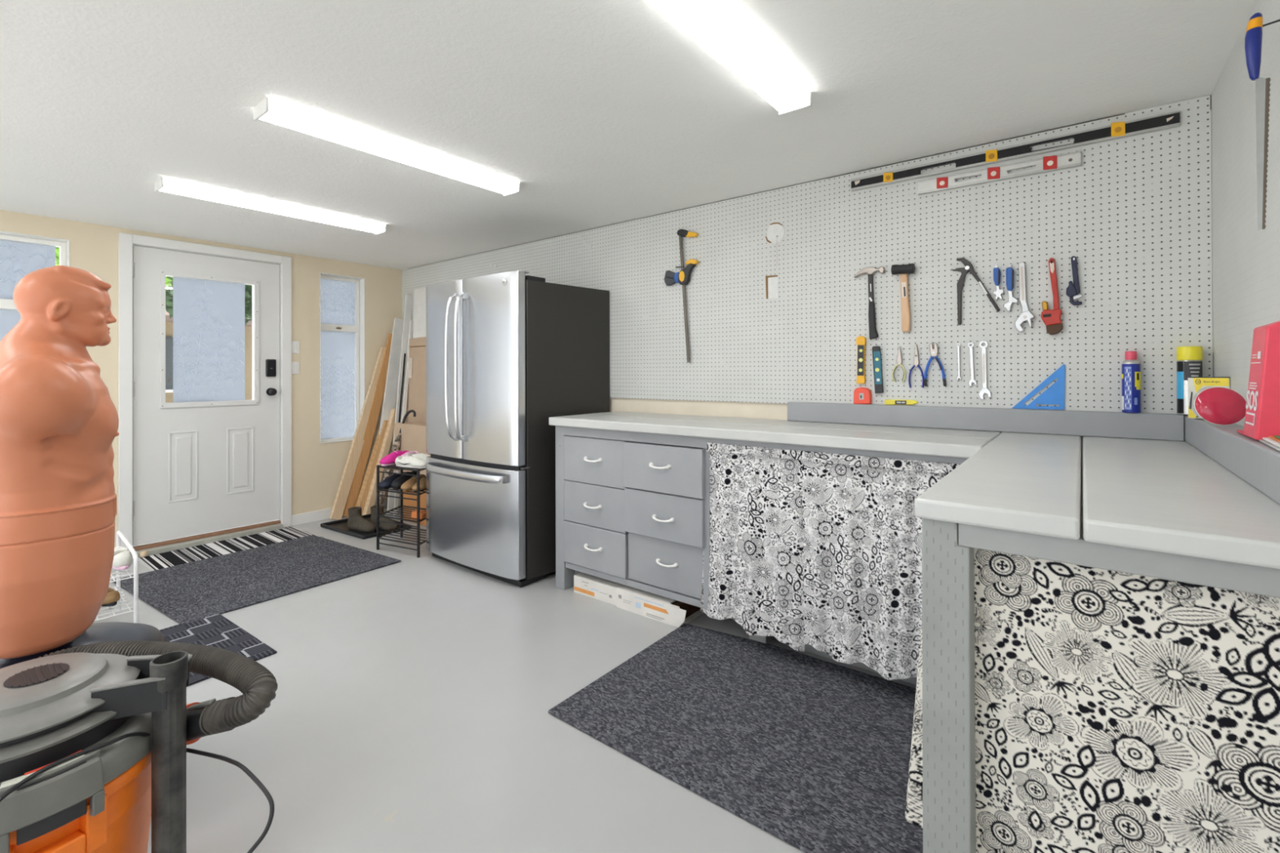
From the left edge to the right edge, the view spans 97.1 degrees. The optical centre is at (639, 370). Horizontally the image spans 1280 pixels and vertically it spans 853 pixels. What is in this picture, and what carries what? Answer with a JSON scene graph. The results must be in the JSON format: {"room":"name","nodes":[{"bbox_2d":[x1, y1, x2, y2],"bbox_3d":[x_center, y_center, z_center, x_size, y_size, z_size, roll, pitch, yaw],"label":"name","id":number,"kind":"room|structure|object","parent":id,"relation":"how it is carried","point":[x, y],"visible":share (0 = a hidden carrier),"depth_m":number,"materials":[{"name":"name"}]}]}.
{"room":"garage workshop","nodes":[
{"label":"garage workshop","id":0,"kind":"room"},
{"bbox_2d":[0,209,401,547],"bbox_3d":[-3.911,0.149,3.254,0.160,2.189,5.302,0,0,38],"label":"wall","id":1,"kind":"structure","parent":0,"point":[317,468],"depth_m":4.61,"materials":[{"name":"beige paint"}]},
{"bbox_2d":[0,231,69,341],"bbox_3d":[-3.935,-0.110,3.198,0.143,1.426,0.984,0,0,38],"label":"window","id":2,"kind":"structure","parent":1,"relation":"in","point":[20,256],"depth_m":3.44,"materials":[{"name":"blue glass"}]},
{"bbox_2d":[118,232,291,548],"bbox_3d":[-3.178,0.167,4.174,0.180,2.155,1.031,0,0,38],"label":"trim","id":3,"kind":"structure","parent":1,"relation":"attached to","point":[126,242],"depth_m":3.79,"materials":[{"name":"wood"}]},
{"bbox_2d":[132,245,279,546],"bbox_3d":[-3.126,0.168,4.130,0.108,2.020,0.886,0,0,38],"label":"door","id":4,"kind":"structure","parent":1,"relation":"in","point":[206,460],"depth_m":4.10,"materials":[{"name":"white metal"}]},
{"bbox_2d":[132,520,283,557],"bbox_3d":[-3.163,1.216,4.162,0.210,0.056,0.887,0,0,38],"label":"trim","id":5,"kind":"structure","parent":1,"relation":"attached to","point":[172,544],"depth_m":4.08,"materials":[{"name":"brown wood"}]},
{"bbox_2d":[115,495,399,547],"bbox_3d":[-3.812,1.200,3.230,0.016,0.085,5.190,0,0,38],"label":"baseboard","id":6,"kind":"structure","parent":1,"relation":"attached to","point":[323,514],"depth_m":4.65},
{"bbox_2d":[291,341,299,353],"bbox_3d":[-2.782,-0.189,4.561,0.008,0.100,0.059,0,0,38],"label":"light switch","id":7,"kind":"object","parent":1,"relation":"attached to","point":[295,344],"visible":1,"depth_m":4.56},
{"bbox_2d":[291,361,299,373],"bbox_3d":[-2.782,-0.023,4.560,0.008,0.100,0.059,0,0,38],"label":"light switch","id":8,"kind":"object","parent":1,"relation":"attached to","point":[295,365],"visible":1,"depth_m":4.56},
{"bbox_2d":[320,272,364,443],"bbox_3d":[-2.604,-0.107,4.898,0.143,1.426,0.372,0,0,38],"label":"window","id":9,"kind":"structure","parent":1,"relation":"in","point":[339,295],"depth_m":4.95,"materials":[{"name":"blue glass"}]},
{"bbox_2d":[93,505,915,852],"bbox_3d":[-1.705,1.281,1.581,5.766,0.100,5.590,0,0,38],"label":"floor","id":10,"kind":"structure","parent":0,"point":[408,713],"depth_m":1.91,"materials":[{"name":"paint"}]},
{"bbox_2d":[0,265,167,668],"bbox_3d":[-1.641,0.468,1.563,0.580,1.523,0.580,0,0,42],"label":"training dummy","id":11,"kind":"object","parent":10,"relation":"on","point":[60,421],"visible":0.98,"depth_m":1.47,"materials":[{"name":"plastic"}]},
{"bbox_2d":[94,530,138,622],"bbox_3d":[-2.779,1.029,2.483,0.401,0.415,0.803,0,0,38],"label":"shoe rack","id":12,"kind":"object","parent":10,"relation":"on","point":[120,535],"visible":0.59,"depth_m":2.68,"materials":[{"name":"metal"}]},
{"bbox_2d":[101,587,119,606],"bbox_3d":[-2.583,1.069,2.699,0.264,0.066,0.092,0,0,24],"label":"shoe","id":13,"kind":"object","parent":12,"relation":"on","point":[112,597],"visible":0.32,"depth_m":2.65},
{"bbox_2d":[94,586,133,621],"bbox_3d":[-2.780,1.122,2.483,0.366,0.036,0.786,0,0,38],"label":"wire shelf","id":14,"kind":"object","parent":12,"relation":"attached to","point":[117,588],"depth_m":2.69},
{"bbox_2d":[109,568,133,582],"bbox_3d":[-2.780,0.957,2.484,0.366,0.046,0.786,0,0,38],"label":"wire shelf","id":15,"kind":"object","parent":12,"relation":"attached to","point":[126,571],"depth_m":2.68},
{"bbox_2d":[111,546,133,569],"bbox_3d":[-2.547,0.901,2.763,0.266,0.087,0.098,0,0,38],"label":"shoe","id":16,"kind":"object","parent":12,"relation":"on","point":[122,558],"visible":0.62,"depth_m":2.69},
{"bbox_2d":[0,640,277,852],"bbox_3d":[-1.224,0.920,0.994,0.895,0.624,0.881,0,0,25],"label":"shop vacuum","id":17,"kind":"object","parent":10,"relation":"on","point":[95,737],"visible":1,"depth_m":1.14,"materials":[{"name":"plastic"}]},
{"bbox_2d":[3,662,69,688],"bbox_3d":[-1.229,0.619,1.151,0.092,0.003,0.092,0,0,38],"label":"vent grille","id":18,"kind":"object","parent":17,"relation":"attached to","point":[46,673],"depth_m":1.15,"materials":[{"name":"plastic"}]},
{"bbox_2d":[159,613,276,686],"bbox_3d":[-2.028,1.230,2.431,0.693,0.008,0.591,0,0,35],"label":"mat","id":19,"kind":"object","parent":10,"relation":"on","point":[216,630],"visible":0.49,"depth_m":2.60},
{"bbox_2d":[137,526,323,570],"bbox_3d":[-2.850,1.240,3.963,0.531,0.003,0.962,0,0,35],"label":"striped rug","id":20,"kind":"object","parent":10,"relation":"on","point":[175,557],"visible":0.8,"depth_m":3.95,"materials":[{"name":"fabric"}]},
{"bbox_2d":[139,551,147,556],"bbox_3d":[-3.301,1.214,3.757,0.040,0.034,0.040,0,0,38],"label":"door stop","id":21,"kind":"object","parent":20,"relation":"on","point":[143,553],"visible":1,"depth_m":3.75,"materials":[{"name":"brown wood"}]},
{"bbox_2d":[111,534,401,623],"bbox_3d":[-2.335,1.232,3.497,1.120,0.007,1.229,0,0,38],"label":"rug","id":22,"kind":"object","parent":10,"relation":"on","point":[188,592],"visible":1,"depth_m":3.37,"materials":[{"name":"carpet"}]},
{"bbox_2d":[329,346,385,519],"bbox_3d":[-2.428,0.521,4.926,0.043,1.467,0.550,0,0,32],"label":"board","id":23,"kind":"object","parent":10,"relation":"on","point":[355,451],"visible":0.91,"depth_m":4.86,"materials":[{"name":"brown wood"}]},
{"bbox_2d":[320,514,412,539],"bbox_3d":[-2.166,1.228,4.463,0.637,0.028,0.422,0,0,38],"label":"tray","id":24,"kind":"object","parent":10,"relation":"on","point":[339,526],"visible":0.56,"depth_m":4.40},
{"bbox_2d":[346,506,376,533],"bbox_3d":[-2.155,1.152,4.371,0.296,0.165,0.111,0,0,28],"label":"boot","id":25,"kind":"object","parent":24,"relation":"on","point":[356,522],"visible":0.99,"depth_m":4.35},
{"bbox_2d":[369,505,399,530],"bbox_3d":[-2.005,1.152,4.418,0.296,0.165,0.111,0,0,29],"label":"boot","id":26,"kind":"object","parent":24,"relation":"on","point":[383,526],"visible":0.65,"depth_m":4.39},
{"bbox_2d":[379,409,416,505],"bbox_3d":[-2.047,0.772,4.735,0.315,0.885,0.070,0,0,-23],"label":"umbrella","id":27,"kind":"object","parent":24,"relation":"in","point":[397,444],"visible":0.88,"depth_m":4.71,"materials":[{"name":"fabric"}]},
{"bbox_2d":[342,333,391,516],"bbox_3d":[-2.373,0.456,4.991,0.035,1.593,0.508,0,0,35],"label":"board","id":28,"kind":"object","parent":10,"relation":"on","point":[352,500],"visible":0.71,"depth_m":4.96,"materials":[{"name":"brown wood"}]},
{"bbox_2d":[355,420,388,515],"bbox_3d":[-2.337,0.843,4.925,0.075,0.813,0.328,0,0,30],"label":"board","id":29,"kind":"object","parent":10,"relation":"on","point":[366,486],"visible":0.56,"depth_m":4.90,"materials":[{"name":"brown wood"}]},
{"bbox_2d":[362,408,395,515],"bbox_3d":[-2.259,0.793,4.936,0.067,0.913,0.349,0,0,28],"label":"board","id":30,"kind":"object","parent":10,"relation":"on","point":[385,446],"visible":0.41,"depth_m":4.92,"materials":[{"name":"brown wood"}]},
{"bbox_2d":[374,317,403,505],"bbox_3d":[-2.257,0.383,5.062,0.048,1.734,0.400,0,0,22],"label":"board","id":31,"kind":"object","parent":10,"relation":"on","point":[393,372],"visible":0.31,"depth_m":5.11,"materials":[{"name":"wood"}]},
{"bbox_2d":[386,293,412,514],"bbox_3d":[-2.134,0.273,5.026,0.041,1.944,0.332,0,0,12],"label":"board","id":32,"kind":"object","parent":10,"relation":"on","point":[408,302],"visible":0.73,"depth_m":5.06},
{"bbox_2d":[398,353,405,422],"bbox_3d":[-2.120,0.244,5.012,0.013,0.801,0.092,0,0,31],"label":"rod","id":33,"kind":"object","parent":32,"relation":"on","point":[404,358],"visible":0.64,"depth_m":5.02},
{"bbox_2d":[376,464,426,557],"bbox_3d":[-1.622,0.946,3.977,0.489,0.584,0.296,0,0,26],"label":"shoe rack","id":34,"kind":"object","parent":10,"relation":"on","point":[402,468],"visible":0.55,"depth_m":3.90,"materials":[{"name":"metal"}]},
{"bbox_2d":[378,471,405,488],"bbox_3d":[-1.746,0.774,4.018,0.100,0.087,0.275,0,0,17],"label":"shoe","id":35,"kind":"object","parent":34,"relation":"on","point":[385,483],"visible":0.51,"depth_m":3.92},
{"bbox_2d":[379,450,407,466],"bbox_3d":[-1.734,0.612,4.002,0.092,0.090,0.244,0,0,23],"label":"shoe","id":36,"kind":"object","parent":34,"relation":"on","point":[389,460],"visible":0.56,"depth_m":3.93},
{"bbox_2d":[377,464,426,476],"bbox_3d":[-1.623,0.681,3.978,0.482,0.046,0.289,0,0,26],"label":"wire shelf","id":37,"kind":"object","parent":34,"relation":"attached to","point":[418,470],"depth_m":3.84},
{"bbox_2d":[377,487,426,500],"bbox_3d":[-1.623,0.841,3.977,0.482,0.046,0.289,0,0,26],"label":"wire shelf","id":38,"kind":"object","parent":34,"relation":"attached to","point":[418,492],"depth_m":3.83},
{"bbox_2d":[377,505,426,527],"bbox_3d":[-1.622,1.021,3.976,0.482,0.046,0.289,0,0,26],"label":"wire shelf","id":39,"kind":"object","parent":34,"relation":"attached to","point":[401,507],"depth_m":3.91,"materials":[{"name":"metal"}]},
{"bbox_2d":[377,525,426,551],"bbox_3d":[-1.622,1.174,3.976,0.482,0.046,0.289,0,0,26],"label":"wire shelf","id":40,"kind":"object","parent":34,"relation":"attached to","point":[401,527],"depth_m":3.91,"materials":[{"name":"metal"}]},
{"bbox_2d":[391,471,417,489],"bbox_3d":[-1.658,0.767,3.996,0.098,0.100,0.266,0,0,14],"label":"shoe","id":41,"kind":"object","parent":34,"relation":"on","point":[397,482],"visible":0.51,"depth_m":3.91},
{"bbox_2d":[400,450,417,457],"bbox_3d":[-1.670,0.617,4.067,0.083,0.080,0.223,0,0,11],"label":"shoe","id":42,"kind":"object","parent":34,"relation":"on","point":[415,451],"visible":0.32,"depth_m":4.06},
{"bbox_2d":[395,455,426,468],"bbox_3d":[-1.563,0.618,3.863,0.275,0.077,0.099,0,0,23],"label":"shoe","id":43,"kind":"object","parent":34,"relation":"on","point":[409,461],"visible":0.96,"depth_m":3.83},
{"bbox_2d":[400,474,425,491],"bbox_3d":[-1.577,0.775,3.946,0.088,0.084,0.275,0,0,8],"label":"shoe","id":44,"kind":"object","parent":34,"relation":"on","point":[406,486],"visible":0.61,"depth_m":3.85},
{"bbox_2d":[405,453,430,461],"bbox_3d":[-1.536,0.617,3.978,0.275,0.079,0.099,0,0,17],"label":"shoe","id":45,"kind":"object","parent":34,"relation":"on","point":[421,455],"visible":0.23,"depth_m":3.96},
{"bbox_2d":[411,475,426,492],"bbox_3d":[-1.494,0.774,3.917,0.088,0.084,0.275,0,0,5],"label":"shoe","id":46,"kind":"object","parent":34,"relation":"on","point":[423,481],"visible":0.38,"depth_m":3.82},
{"bbox_2d":[411,509,426,519],"bbox_3d":[-1.502,0.971,3.828,0.113,0.050,0.057,0,0,26],"label":"brush","id":47,"kind":"object","parent":34,"relation":"on","point":[422,513],"visible":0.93,"depth_m":3.81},
{"bbox_2d":[393,320,413,515],"bbox_3d":[-2.091,0.392,4.999,0.028,1.701,0.305,0,0,7],"label":"board","id":48,"kind":"object","parent":10,"relation":"on","point":[411,326],"visible":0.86,"depth_m":5.03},
{"bbox_2d":[394,422,430,526],"bbox_3d":[-1.703,0.841,4.567,0.920,0.798,0.105,0,0,38],"label":"cardboard box","id":49,"kind":"object","parent":10,"relation":"on","point":[413,434],"visible":0.19,"depth_m":4.63,"materials":[{"name":"cardboard"}]},
{"bbox_2d":[405,336,426,424],"bbox_3d":[-1.756,0.468,4.794,0.890,1.564,0.097,0,0,38],"label":"cardboard sheet","id":50,"kind":"object","parent":10,"relation":"on","point":[416,393],"visible":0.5,"depth_m":4.98,"materials":[{"name":"cardboard"}]},
{"bbox_2d":[426,270,609,586],"bbox_3d":[-0.847,0.330,3.677,1.020,1.812,0.810,0,0,38],"label":"refrigerator","id":51,"kind":"object","parent":10,"relation":"on","point":[509,353],"visible":0.99,"depth_m":3.36,"materials":[{"name":"silver metal"}]},
{"bbox_2d":[573,572,622,605],"bbox_3d":[-0.121,1.185,3.212,0.310,0.093,0.409,0,0,38],"label":"carton","id":52,"kind":"object","parent":10,"relation":"on","point":[602,589],"visible":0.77,"depth_m":3.05,"materials":[{"name":"cardboard"}]},
{"bbox_2d":[573,581,611,598],"bbox_3d":[-0.257,1.188,3.059,0.276,0.062,0.001,0,0,38],"label":"print","id":53,"kind":"object","parent":52,"relation":"attached to","point":[593,589],"depth_m":3.05},
{"bbox_2d":[616,584,703,627],"bbox_3d":[0.176,1.179,2.966,0.440,0.101,0.429,0,0,38],"label":"carton","id":54,"kind":"object","parent":10,"relation":"on","point":[662,609],"visible":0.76,"depth_m":2.81,"materials":[{"name":"cardboard"}]},
{"bbox_2d":[618,594,668,620],"bbox_3d":[0.016,1.183,2.830,0.324,0.076,0.001,0,0,38],"label":"print","id":55,"kind":"object","parent":54,"relation":"attached to","point":[654,608],"depth_m":2.82},
{"bbox_2d":[548,623,923,852],"bbox_3d":[0.442,1.220,2.030,1.218,0.011,0.975,0,0,38],"label":"rug","id":56,"kind":"object","parent":10,"relation":"on","point":[814,753],"visible":0.74,"depth_m":1.91,"materials":[{"name":"carpet"}]},
{"bbox_2d":[548,401,1279,852],"bbox_3d":[0.444,0.693,2.195,2.731,1.068,1.595,0,0,38],"label":"workbench","id":57,"kind":"object","parent":10,"relation":"on","point":[1113,687],"visible":1,"depth_m":1.10,"materials":[{"name":"wood"}]},
{"bbox_2d":[700,442,804,651],"bbox_3d":[0.470,0.739,2.459,0.498,0.823,0.046,0,0,38],"label":"curtain","id":58,"kind":"object","parent":57,"relation":"hanging from","point":[753,494],"depth_m":2.44,"materials":[{"name":"fabric"}]},
{"bbox_2d":[548,411,1002,458],"bbox_3d":[0.501,0.279,2.776,2.108,0.047,0.610,0,0,38],"label":"countertop","id":59,"kind":"structure","parent":57,"relation":"on","point":[956,443],"depth_m":2.43,"materials":[{"name":"laminate"}]},
{"bbox_2d":[804,644,916,685],"bbox_3d":[1.041,1.167,2.433,0.970,0.118,0.362,0,0,38],"label":"shelf","id":60,"kind":"object","parent":57,"relation":"attached to","point":[809,648],"depth_m":2.33,"materials":[{"name":"fabric"}]},
{"bbox_2d":[853,387,871,404],"bbox_3d":[1.060,0.120,2.689,0.080,0.083,0.026,0,0,38],"label":"tape measure","id":61,"kind":"object","parent":57,"relation":"on","point":[861,395],"visible":0.98,"depth_m":2.68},
{"bbox_2d":[800,450,959,679],"bbox_3d":[0.915,0.737,2.108,0.655,0.823,0.052,0,0,38],"label":"curtain","id":62,"kind":"object","parent":57,"relation":"hanging from","point":[861,585],"depth_m":2.16,"materials":[{"name":"fabric"}]},
{"bbox_2d":[884,399,917,404],"bbox_3d":[1.198,0.145,2.592,0.143,0.026,0.008,0,0,38],"label":"utility knife","id":63,"kind":"object","parent":57,"relation":"on","point":[888,402],"visible":1,"depth_m":2.59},
{"bbox_2d":[905,615,923,828],"bbox_3d":[0.842,0.646,1.528,0.071,0.685,0.770,0,0,38],"label":"curtain","id":64,"kind":"object","parent":57,"relation":"hanging from","point":[913,808],"depth_m":1.23,"materials":[{"name":"fabric"}]},
{"bbox_2d":[1012,364,1065,409],"bbox_3d":[1.603,0.064,2.276,0.177,0.181,0.004,0,0,38],"label":"square","id":65,"kind":"object","parent":57,"relation":"on","point":[1054,394],"visible":1,"depth_m":2.25,"materials":[{"name":"plastic"}]},
{"bbox_2d":[914,431,1279,568],"bbox_3d":[1.273,0.269,1.546,0.621,0.038,1.595,0,0,38],"label":"countertop","id":66,"kind":"structure","parent":57,"relation":"on","point":[1157,495],"depth_m":1.11,"materials":[{"name":"laminate"}]},
{"bbox_2d":[973,547,1279,852],"bbox_3d":[0.862,0.744,0.965,0.545,0.895,0.014,0,0,38],"label":"curtain","id":67,"kind":"object","parent":57,"relation":"hanging from","point":[1115,712],"depth_m":0.98,"materials":[{"name":"fabric"}]},
{"bbox_2d":[1121,351,1141,413],"bbox_3d":[1.811,0.041,2.083,0.054,0.226,0.054,0,0,38],"label":"spray can","id":68,"kind":"object","parent":57,"relation":"on","point":[1131,366],"visible":1,"depth_m":2.06,"materials":[{"name":"blue metal"}]},
{"bbox_2d":[1176,346,1202,414],"bbox_3d":[1.927,0.034,1.981,0.066,0.238,0.066,0,0,38],"label":"spray can","id":69,"kind":"object","parent":57,"relation":"on","point":[1189,362],"visible":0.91,"depth_m":1.97,"materials":[{"name":"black metal"}]},
{"bbox_2d":[1187,377,1230,418],"bbox_3d":[1.813,0.086,1.794,0.057,0.132,0.094,0,0,-33],"label":"carton","id":70,"kind":"object","parent":57,"relation":"on","point":[1196,385],"visible":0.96,"depth_m":1.80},
{"bbox_2d":[1194,386,1246,425],"bbox_3d":[1.616,0.098,1.570,0.109,0.105,0.039,0,0,28],"label":"ball","id":71,"kind":"object","parent":57,"relation":"on","point":[1220,406],"visible":0.96,"depth_m":1.56,"materials":[{"name":"plastic"}]},
{"bbox_2d":[1236,430,1245,435],"bbox_3d":[1.483,0.150,1.369,0.045,0.004,0.135,0,0,38],"label":"paper scrap","id":72,"kind":"object","parent":57,"relation":"on","point":[1241,432],"visible":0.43,"depth_m":1.38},
{"bbox_2d":[1243,320,1279,439],"bbox_3d":[1.399,0.017,1.256,0.061,0.266,0.123,0,0,38],"label":"carton","id":73,"kind":"object","parent":57,"relation":"on","point":[1262,417],"visible":0.98,"depth_m":1.22,"materials":[{"name":"cardboard"}]},
{"bbox_2d":[1258,439,1279,451],"bbox_3d":[1.273,0.150,1.105,0.062,0.004,0.290,0,0,38],"label":"leaflet","id":74,"kind":"object","parent":57,"relation":"on","point":[1264,442],"visible":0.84,"depth_m":1.14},
{"bbox_2d":[1262,437,1279,447],"bbox_3d":[1.288,0.145,1.119,0.057,0.004,0.270,0,0,38],"label":"leaflet","id":75,"kind":"object","parent":74,"relation":"on","point":[1268,439],"visible":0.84,"depth_m":1.15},
{"bbox_2d":[1268,435,1279,442],"bbox_3d":[1.263,0.140,1.084,0.052,0.004,0.285,0,0,38],"label":"leaflet","id":76,"kind":"object","parent":75,"relation":"on","point":[1273,437],"visible":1,"depth_m":1.17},
{"bbox_2d":[0,0,1254,270],"bbox_3d":[-1.712,-1.008,1.589,5.766,0.100,5.590,0,0,38],"label":"ceiling","id":77,"kind":"structure","parent":0,"point":[602,113],"depth_m":1.99,"materials":[{"name":"paint"}]},
{"bbox_2d":[155,177,386,235],"bbox_3d":[-2.048,-0.926,3.259,0.127,0.048,1.139,0,0,38],"label":"strip light","id":78,"kind":"object","parent":77,"relation":"attached to","point":[163,184],"visible":1,"depth_m":3.13,"materials":[{"name":"white"}]},
{"bbox_2d":[253,97,519,196],"bbox_3d":[-1.006,-0.932,2.459,0.124,0.048,1.134,0,0,38],"label":"strip light","id":79,"kind":"object","parent":77,"relation":"attached to","point":[268,110],"visible":1,"depth_m":2.31,"materials":[{"name":"white"}]},
{"bbox_2d":[649,0,811,115],"bbox_3d":[0.197,-0.939,1.543,0.118,0.048,1.134,0,0,38],"label":"strip light","id":80,"kind":"object","parent":77,"relation":"attached to","point":[710,23],"visible":1,"depth_m":1.62,"materials":[{"name":"white"}]},
{"bbox_2d":[401,94,1213,535],"bbox_3d":[-0.048,0.139,3.673,5.726,2.189,0.155,0,0,38],"label":"wall","id":81,"kind":"structure","parent":0,"point":[1135,217],"depth_m":2.55,"materials":[{"name":"wood"}]},
{"bbox_2d":[413,287,426,337],"bbox_3d":[-1.688,-0.350,4.814,0.910,0.797,0.040,0,0,38],"label":"panel","id":82,"kind":"object","parent":81,"relation":"attached to","point":[420,295],"visible":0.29,"depth_m":5.03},
{"bbox_2d":[663,229,698,362],"bbox_3d":[0.240,-0.440,3.324,0.239,0.785,0.028,0,0,38],"label":"clamp","id":83,"kind":"object","parent":81,"relation":"hanging from","point":[682,277],"visible":1,"depth_m":3.30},
{"bbox_2d":[765,275,777,298],"bbox_3d":[0.697,-0.444,2.990,0.070,0.123,0.002,0,0,38],"label":"outlet plate","id":84,"kind":"object","parent":81,"relation":"attached to","point":[771,282],"depth_m":2.99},
{"bbox_2d":[765,222,784,251],"bbox_3d":[0.710,-0.665,2.977,0.108,0.233,0.006,0,0,38],"label":"wall plate","id":85,"kind":"object","parent":81,"relation":"attached to","point":[775,232],"depth_m":2.98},
{"bbox_2d":[407,94,1211,269],"bbox_3d":[-0.074,-0.927,3.595,5.260,0.054,0.002,0,0,38],"label":"trim","id":86,"kind":"structure","parent":81,"relation":"attached to","point":[1211,95],"depth_m":2.60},
{"bbox_2d":[856,336,866,383],"bbox_3d":[1.055,-0.053,2.695,0.043,0.227,0.021,0,0,38],"label":"torpedo level","id":87,"kind":"object","parent":81,"relation":"hanging from","point":[860,340],"visible":1,"depth_m":2.69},
{"bbox_2d":[853,266,884,339],"bbox_3d":[1.084,-0.319,2.670,0.140,0.339,0.022,0,0,38],"label":"hammer","id":88,"kind":"object","parent":81,"relation":"hanging from","point":[873,334],"visible":1,"depth_m":2.66,"materials":[{"name":"metal"}]},
{"bbox_2d":[871,346,883,393],"bbox_3d":[1.115,-0.005,2.648,0.048,0.223,0.021,0,0,38],"label":"torpedo level","id":89,"kind":"object","parent":81,"relation":"hanging from","point":[877,361],"visible":1,"depth_m":2.64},
{"bbox_2d":[891,346,906,382],"bbox_3d":[1.188,-0.030,2.594,0.061,0.164,0.010,0,0,38],"label":"pliers","id":90,"kind":"object","parent":81,"relation":"hanging from","point":[899,360],"visible":1,"depth_m":2.59,"materials":[{"name":"metal"}]},
{"bbox_2d":[891,263,915,332],"bbox_3d":[1.195,-0.331,2.563,0.094,0.309,0.049,0,0,38],"label":"mallet","id":91,"kind":"object","parent":81,"relation":"hanging from","point":[902,269],"visible":1,"depth_m":2.56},
{"bbox_2d":[908,343,924,387],"bbox_3d":[1.246,-0.022,2.547,0.066,0.199,0.012,0,0,38],"label":"pliers","id":92,"kind":"object","parent":81,"relation":"hanging from","point":[916,360],"visible":1,"depth_m":2.54,"materials":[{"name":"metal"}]},
{"bbox_2d":[924,342,946,386],"bbox_3d":[1.304,-0.027,2.497,0.090,0.193,0.019,0,0,38],"label":"pliers","id":93,"kind":"object","parent":81,"relation":"hanging from","point":[934,352],"visible":1,"depth_m":2.50,"materials":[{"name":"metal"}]},
{"bbox_2d":[956,343,961,381],"bbox_3d":[1.381,-0.037,2.446,0.018,0.161,0.006,0,0,38],"label":"wrench","id":94,"kind":"object","parent":81,"relation":"hanging from","point":[958,347],"visible":1,"depth_m":2.44,"materials":[{"name":"silver metal"}]},
{"bbox_2d":[968,342,976,386],"bbox_3d":[1.421,-0.027,2.415,0.032,0.188,0.006,0,0,38],"label":"wrench","id":95,"kind":"object","parent":81,"relation":"hanging from","point":[971,363],"visible":1,"depth_m":2.41,"materials":[{"name":"silver metal"}]},
{"bbox_2d":[951,257,999,324],"bbox_3d":[1.426,-0.342,2.402,0.179,0.288,0.018,0,0,38],"label":"pliers","id":96,"kind":"object","parent":81,"relation":"hanging from","point":[968,266],"visible":1,"depth_m":2.43,"materials":[{"name":"black metal"}]},
{"bbox_2d":[978,341,991,399],"bbox_3d":[1.457,-0.002,2.386,0.045,0.249,0.006,0,0,38],"label":"wrench","id":97,"kind":"object","parent":81,"relation":"hanging from","point":[984,390],"visible":1,"depth_m":2.38,"materials":[{"name":"silver metal"}]},
{"bbox_2d":[993,265,1003,300],"bbox_3d":[1.493,-0.367,2.353,0.037,0.148,0.015,0,0,38],"label":"wrench","id":98,"kind":"object","parent":81,"relation":"hanging from","point":[997,273],"visible":1,"depth_m":2.35,"materials":[{"name":"rubber"}]},
{"bbox_2d":[917,151,1081,195],"bbox_3d":[1.479,-0.824,2.362,0.578,0.060,0.024,0,0,38],"label":"spirit level","id":99,"kind":"object","parent":81,"relation":"attached to","point":[1070,160],"visible":1,"depth_m":2.34,"materials":[{"name":"metal"}]},
{"bbox_2d":[1003,264,1017,311],"bbox_3d":[1.526,-0.343,2.326,0.051,0.195,0.017,0,0,38],"label":"wrench","id":100,"kind":"object","parent":81,"relation":"hanging from","point":[1009,271],"visible":1,"depth_m":2.32,"materials":[{"name":"rubber"}]},
{"bbox_2d":[850,111,1180,191],"bbox_3d":[1.472,-0.900,2.368,1.150,0.061,0.024,0,0,38],"label":"spirit level","id":101,"kind":"object","parent":81,"relation":"attached to","point":[1115,131],"visible":1,"depth_m":2.29,"materials":[{"name":"metal"}]},
{"bbox_2d":[1014,262,1035,332],"bbox_3d":[1.563,-0.302,2.295,0.066,0.285,0.019,0,0,38],"label":"wrench","id":102,"kind":"object","parent":81,"relation":"hanging from","point":[1026,315],"visible":1,"depth_m":2.30,"materials":[{"name":"silver metal"}]},
{"bbox_2d":[1040,257,1062,335],"bbox_3d":[1.631,-0.295,2.238,0.070,0.306,0.027,0,0,38],"label":"wrench","id":103,"kind":"object","parent":81,"relation":"hanging from","point":[1051,319],"visible":1,"depth_m":2.23,"materials":[{"name":"red metal"}]},
{"bbox_2d":[1066,256,1082,305],"bbox_3d":[1.688,-0.350,2.196,0.050,0.193,0.022,0,0,38],"label":"wrench","id":104,"kind":"object","parent":81,"relation":"hanging from","point":[1072,291],"visible":1,"depth_m":2.19,"materials":[{"name":"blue metal"}]},
{"bbox_2d":[1211,0,1279,426],"bbox_3d":[0.436,0.124,-0.150,0.150,2.189,5.302,0,0,38],"label":"wall","id":105,"kind":"structure","parent":0,"point":[1246,260],"depth_m":1.61,"materials":[{"name":"paint"}]},
{"bbox_2d":[1244,12,1279,231],"bbox_3d":[1.383,-0.551,1.243,0.070,0.482,0.030,0,0,38],"label":"saw","id":106,"kind":"object","parent":105,"relation":"hanging from","point":[1253,37],"visible":1,"depth_m":1.25,"materials":[{"name":"metal"}]},
{"label":"outside","id":107,"kind":"structure","parent":0,"visible":0},
{"bbox_3d":[-7.425,1.342,8.351,38.000,0.100,44.000,0,0,38],"label":"ground","id":108,"kind":"structure","parent":107,"visible":0},
{"bbox_2d":[55,247,173,287],"bbox_3d":[-7.716,-0.865,7.960,2.513,4.332,2.430,0,0,38],"label":"tree","id":109,"kind":"object","parent":108,"relation":"on","point":[57,249],"visible":0.02,"depth_m":7.32,"materials":[{"name":"green plant"}]},
{"bbox_2d":[165,310,252,402],"bbox_3d":[-11.019,-0.355,11.802,3.100,3.300,14.200,0,0,38],"label":"house","id":110,"kind":"structure","parent":108,"relation":"on","point":[169,322],"depth_m":11.82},
{"bbox_2d":[165,276,252,325],"bbox_3d":[-7.816,-0.588,10.443,2.100,3.799,2.134,0,0,38],"label":"tree","id":111,"kind":"object","parent":108,"relation":"on","point":[248,288],"visible":0.05,"depth_m":10.07,"materials":[{"name":"green plant"}]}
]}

